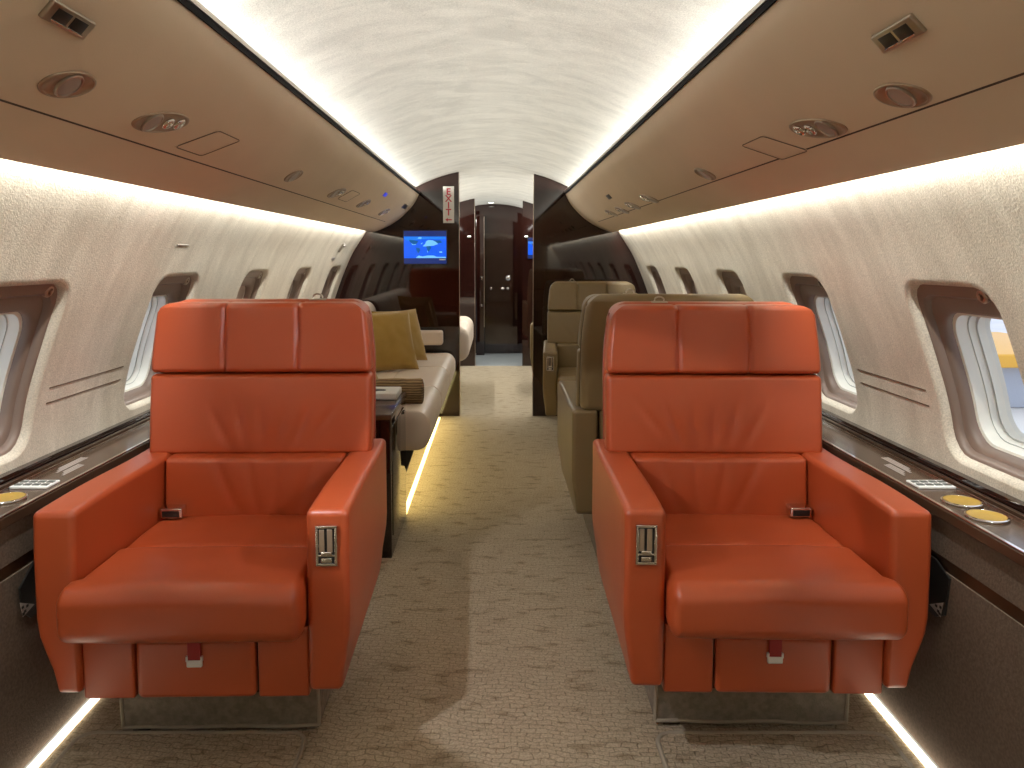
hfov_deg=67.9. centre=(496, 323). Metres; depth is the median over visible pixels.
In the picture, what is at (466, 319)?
seat cushion
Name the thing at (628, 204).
light
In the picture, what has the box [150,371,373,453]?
cushion
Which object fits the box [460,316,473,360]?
divan
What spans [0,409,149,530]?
ledge
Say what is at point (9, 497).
cup holder
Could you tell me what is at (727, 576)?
seat cushion
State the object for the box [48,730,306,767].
floor panel
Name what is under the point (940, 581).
wall recess
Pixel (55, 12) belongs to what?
air vent
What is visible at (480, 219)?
tall cabinet
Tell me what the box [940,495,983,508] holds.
cup holder
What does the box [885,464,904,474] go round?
placard
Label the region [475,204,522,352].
wall
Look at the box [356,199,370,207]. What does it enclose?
light
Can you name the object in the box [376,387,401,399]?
tissue box
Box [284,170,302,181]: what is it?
light
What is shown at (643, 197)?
light
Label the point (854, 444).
ledge
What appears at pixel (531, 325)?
lounge seat
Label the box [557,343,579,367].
lumbar cushion
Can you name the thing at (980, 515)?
cup holder
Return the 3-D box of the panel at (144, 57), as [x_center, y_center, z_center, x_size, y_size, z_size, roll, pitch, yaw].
[-0.737,-0.501,1.954,0.358,0.298,7.176,0,5,0]
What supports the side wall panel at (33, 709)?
attached to the wall at (105, 246)
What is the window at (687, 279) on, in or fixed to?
in the wall at (870, 243)
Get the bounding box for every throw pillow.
[371,309,426,359]
[372,310,418,371]
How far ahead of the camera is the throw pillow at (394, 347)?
4.60 m
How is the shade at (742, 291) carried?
attached to the window at (733, 284)
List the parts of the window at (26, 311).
shade knob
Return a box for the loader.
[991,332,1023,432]
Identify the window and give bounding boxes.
[0,284,56,455]
[124,276,190,404]
[236,271,262,298]
[286,268,306,298]
[320,267,337,298]
[650,267,665,293]
[679,269,697,293]
[722,272,746,295]
[790,276,856,408]
[917,284,1023,480]
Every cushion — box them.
[56,515,307,643]
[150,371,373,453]
[166,452,347,516]
[364,301,375,312]
[376,367,448,407]
[405,386,440,449]
[417,353,454,385]
[460,316,473,344]
[547,311,580,343]
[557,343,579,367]
[557,367,576,391]
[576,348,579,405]
[604,373,821,453]
[629,453,806,515]
[664,514,908,639]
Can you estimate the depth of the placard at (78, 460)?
2.08 m
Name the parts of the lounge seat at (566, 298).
control panel, armrest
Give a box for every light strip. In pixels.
[27,698,99,767]
[406,417,439,511]
[865,694,935,767]
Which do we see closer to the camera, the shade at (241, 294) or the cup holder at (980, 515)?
the cup holder at (980, 515)
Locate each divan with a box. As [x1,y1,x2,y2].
[364,301,454,471]
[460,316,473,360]
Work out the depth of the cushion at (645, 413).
2.25 m
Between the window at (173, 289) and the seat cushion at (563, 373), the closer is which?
the window at (173, 289)
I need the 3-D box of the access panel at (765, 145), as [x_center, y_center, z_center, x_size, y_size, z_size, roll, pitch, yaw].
[0.660,-0.420,1.820,0.071,0.050,0.256,0,5,0]
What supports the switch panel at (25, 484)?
attached to the ledge at (106, 449)
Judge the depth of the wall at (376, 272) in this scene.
5.57 m
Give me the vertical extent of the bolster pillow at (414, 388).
0.126 m
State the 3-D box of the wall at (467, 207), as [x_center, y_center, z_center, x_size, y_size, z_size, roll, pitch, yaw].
[-0.035,-0.440,8.218,2.414,1.803,0.050,0,5,0]
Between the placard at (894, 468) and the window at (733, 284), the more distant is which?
the window at (733, 284)
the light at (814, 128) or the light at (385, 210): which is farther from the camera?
the light at (385, 210)
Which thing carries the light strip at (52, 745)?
on the floor
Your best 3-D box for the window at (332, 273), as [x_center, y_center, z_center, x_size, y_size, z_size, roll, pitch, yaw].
[-1.248,-0.173,5.245,0.254,0.441,0.340,0,5,0]
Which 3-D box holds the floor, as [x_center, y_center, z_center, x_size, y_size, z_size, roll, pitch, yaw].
[-0.035,0.856,3.990,2.600,0.040,11.000,0,5,0]
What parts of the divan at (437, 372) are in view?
armrest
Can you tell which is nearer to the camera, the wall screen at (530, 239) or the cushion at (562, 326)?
the cushion at (562, 326)
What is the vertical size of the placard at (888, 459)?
0.001 m
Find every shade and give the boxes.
[236,286,244,298]
[740,286,746,295]
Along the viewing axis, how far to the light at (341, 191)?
3.33 m
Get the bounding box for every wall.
[0,159,365,474]
[335,172,647,415]
[459,199,532,365]
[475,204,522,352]
[618,144,1023,501]
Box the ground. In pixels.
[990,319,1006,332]
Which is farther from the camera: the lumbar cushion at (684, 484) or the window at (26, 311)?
the lumbar cushion at (684, 484)
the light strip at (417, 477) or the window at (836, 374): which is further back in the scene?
the light strip at (417, 477)
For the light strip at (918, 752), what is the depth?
1.88 m
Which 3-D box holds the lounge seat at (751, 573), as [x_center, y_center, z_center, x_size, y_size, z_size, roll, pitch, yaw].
[0.643,0.473,2.059,0.694,1.059,0.846,0,5,1]
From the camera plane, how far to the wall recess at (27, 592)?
1.75 m
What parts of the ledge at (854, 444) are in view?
rail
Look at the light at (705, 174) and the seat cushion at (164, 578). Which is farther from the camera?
the light at (705, 174)
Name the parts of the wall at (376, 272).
edge trim, edge trim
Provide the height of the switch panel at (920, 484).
0.008 m
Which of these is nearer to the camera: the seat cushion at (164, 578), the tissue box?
the seat cushion at (164, 578)
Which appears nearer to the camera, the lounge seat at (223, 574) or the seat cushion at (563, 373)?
the lounge seat at (223, 574)
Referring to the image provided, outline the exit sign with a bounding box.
[443,186,453,222]
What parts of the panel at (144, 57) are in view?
black rail, chrome rail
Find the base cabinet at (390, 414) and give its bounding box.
[376,392,406,557]
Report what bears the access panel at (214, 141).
attached to the panel at (144, 57)
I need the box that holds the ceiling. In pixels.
[197,0,759,207]
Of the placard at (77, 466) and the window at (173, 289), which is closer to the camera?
the placard at (77, 466)
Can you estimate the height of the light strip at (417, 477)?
0.006 m
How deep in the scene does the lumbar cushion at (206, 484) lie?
2.16 m
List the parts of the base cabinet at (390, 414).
panel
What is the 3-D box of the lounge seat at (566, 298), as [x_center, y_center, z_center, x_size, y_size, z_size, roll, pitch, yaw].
[0.644,0.226,5.062,0.669,1.027,0.847,0,5,4]
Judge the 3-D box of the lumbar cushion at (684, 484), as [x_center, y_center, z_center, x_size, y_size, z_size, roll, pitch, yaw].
[0.646,0.477,2.238,0.501,0.185,0.123,0,5,1]
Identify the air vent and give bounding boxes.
[38,0,95,39]
[871,13,926,52]
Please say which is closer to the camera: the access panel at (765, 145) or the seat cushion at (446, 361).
the access panel at (765, 145)
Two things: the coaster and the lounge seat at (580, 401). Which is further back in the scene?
the lounge seat at (580, 401)
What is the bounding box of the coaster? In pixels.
[943,495,980,505]
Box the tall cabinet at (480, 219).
[476,215,484,354]
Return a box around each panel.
[0,0,419,231]
[9,480,59,488]
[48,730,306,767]
[175,130,239,155]
[337,190,359,201]
[564,0,1023,231]
[655,730,914,767]
[742,136,808,159]
[906,480,955,488]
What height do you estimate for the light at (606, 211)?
0.044 m
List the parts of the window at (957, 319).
shade knob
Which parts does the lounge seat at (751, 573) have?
armrest, control panel, drawer, armrest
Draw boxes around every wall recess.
[18,561,36,617]
[928,555,950,616]
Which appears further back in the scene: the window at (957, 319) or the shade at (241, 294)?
the shade at (241, 294)
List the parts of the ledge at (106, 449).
rail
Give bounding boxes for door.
[486,212,518,352]
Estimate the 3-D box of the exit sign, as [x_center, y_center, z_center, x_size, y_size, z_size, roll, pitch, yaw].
[-0.352,-0.863,5.521,0.080,0.264,0.009,0,5,0]
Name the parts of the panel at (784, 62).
chrome rail, black rail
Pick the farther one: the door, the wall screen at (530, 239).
the door
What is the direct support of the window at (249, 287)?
in the wall at (105, 246)
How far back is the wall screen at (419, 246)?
5.54 m
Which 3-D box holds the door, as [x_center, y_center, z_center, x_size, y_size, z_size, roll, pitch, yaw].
[0.065,-0.489,9.230,0.400,1.715,0.121,0,5,0]
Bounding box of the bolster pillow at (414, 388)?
[376,378,423,403]
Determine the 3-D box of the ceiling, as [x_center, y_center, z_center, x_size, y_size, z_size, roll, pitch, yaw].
[-0.035,-0.767,3.798,1.830,0.413,10.900,0,5,0]
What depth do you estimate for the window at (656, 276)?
5.25 m
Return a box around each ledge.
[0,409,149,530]
[822,408,1023,567]
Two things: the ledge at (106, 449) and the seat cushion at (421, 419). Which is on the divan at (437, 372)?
the seat cushion at (421, 419)
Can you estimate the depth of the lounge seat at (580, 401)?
2.84 m
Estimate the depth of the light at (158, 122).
1.58 m
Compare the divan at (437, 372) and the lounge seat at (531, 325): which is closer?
the divan at (437, 372)
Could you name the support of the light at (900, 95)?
attached to the panel at (784, 62)
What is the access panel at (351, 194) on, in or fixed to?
attached to the panel at (144, 57)
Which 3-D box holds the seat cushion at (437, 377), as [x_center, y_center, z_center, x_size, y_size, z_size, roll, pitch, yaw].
[-0.568,0.393,4.506,0.534,0.192,0.708,0,5,0]
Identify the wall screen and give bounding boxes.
[403,230,446,263]
[528,237,532,258]
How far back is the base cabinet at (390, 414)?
3.06 m
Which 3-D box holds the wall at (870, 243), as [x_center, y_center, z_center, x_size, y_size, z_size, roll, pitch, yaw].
[1.030,-0.162,3.850,0.343,0.812,10.900,0,5,0]
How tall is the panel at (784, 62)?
0.298 m
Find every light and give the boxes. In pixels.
[37,71,96,97]
[131,112,188,132]
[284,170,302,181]
[327,188,345,197]
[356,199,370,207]
[378,208,389,215]
[605,210,617,216]
[614,207,629,213]
[624,202,640,209]
[639,194,658,202]
[694,168,715,179]
[789,119,847,137]
[873,83,931,107]
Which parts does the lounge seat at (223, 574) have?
armrest, drawer, control panel, armrest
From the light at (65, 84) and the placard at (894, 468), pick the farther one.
the placard at (894, 468)
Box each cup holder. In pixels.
[0,492,27,504]
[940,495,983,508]
[963,509,1010,523]
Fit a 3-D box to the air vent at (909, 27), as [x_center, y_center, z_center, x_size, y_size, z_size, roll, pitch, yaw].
[0.585,-0.422,1.109,0.026,0.027,0.112,0,5,0]
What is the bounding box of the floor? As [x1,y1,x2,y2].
[38,353,925,767]
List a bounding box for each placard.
[56,457,87,472]
[62,464,83,474]
[881,457,911,472]
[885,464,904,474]
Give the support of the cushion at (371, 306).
on the divan at (437, 372)
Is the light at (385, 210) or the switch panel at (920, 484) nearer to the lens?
the switch panel at (920, 484)
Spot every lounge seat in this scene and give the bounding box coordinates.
[33,293,386,729]
[530,322,532,364]
[543,279,635,417]
[557,289,753,555]
[592,296,930,724]
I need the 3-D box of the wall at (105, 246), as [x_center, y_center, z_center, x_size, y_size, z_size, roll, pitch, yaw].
[-1.100,-0.162,3.850,0.343,0.812,10.900,0,5,0]
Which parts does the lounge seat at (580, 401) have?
armrest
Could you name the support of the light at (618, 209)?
attached to the panel at (784, 62)
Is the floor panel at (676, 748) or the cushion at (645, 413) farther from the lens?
the cushion at (645, 413)
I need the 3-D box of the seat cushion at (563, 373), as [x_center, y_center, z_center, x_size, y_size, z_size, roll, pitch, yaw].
[0.644,0.364,4.947,0.506,0.135,0.594,0,5,4]
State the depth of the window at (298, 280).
4.52 m
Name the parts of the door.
panel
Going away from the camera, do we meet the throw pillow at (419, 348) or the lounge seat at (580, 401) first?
the lounge seat at (580, 401)

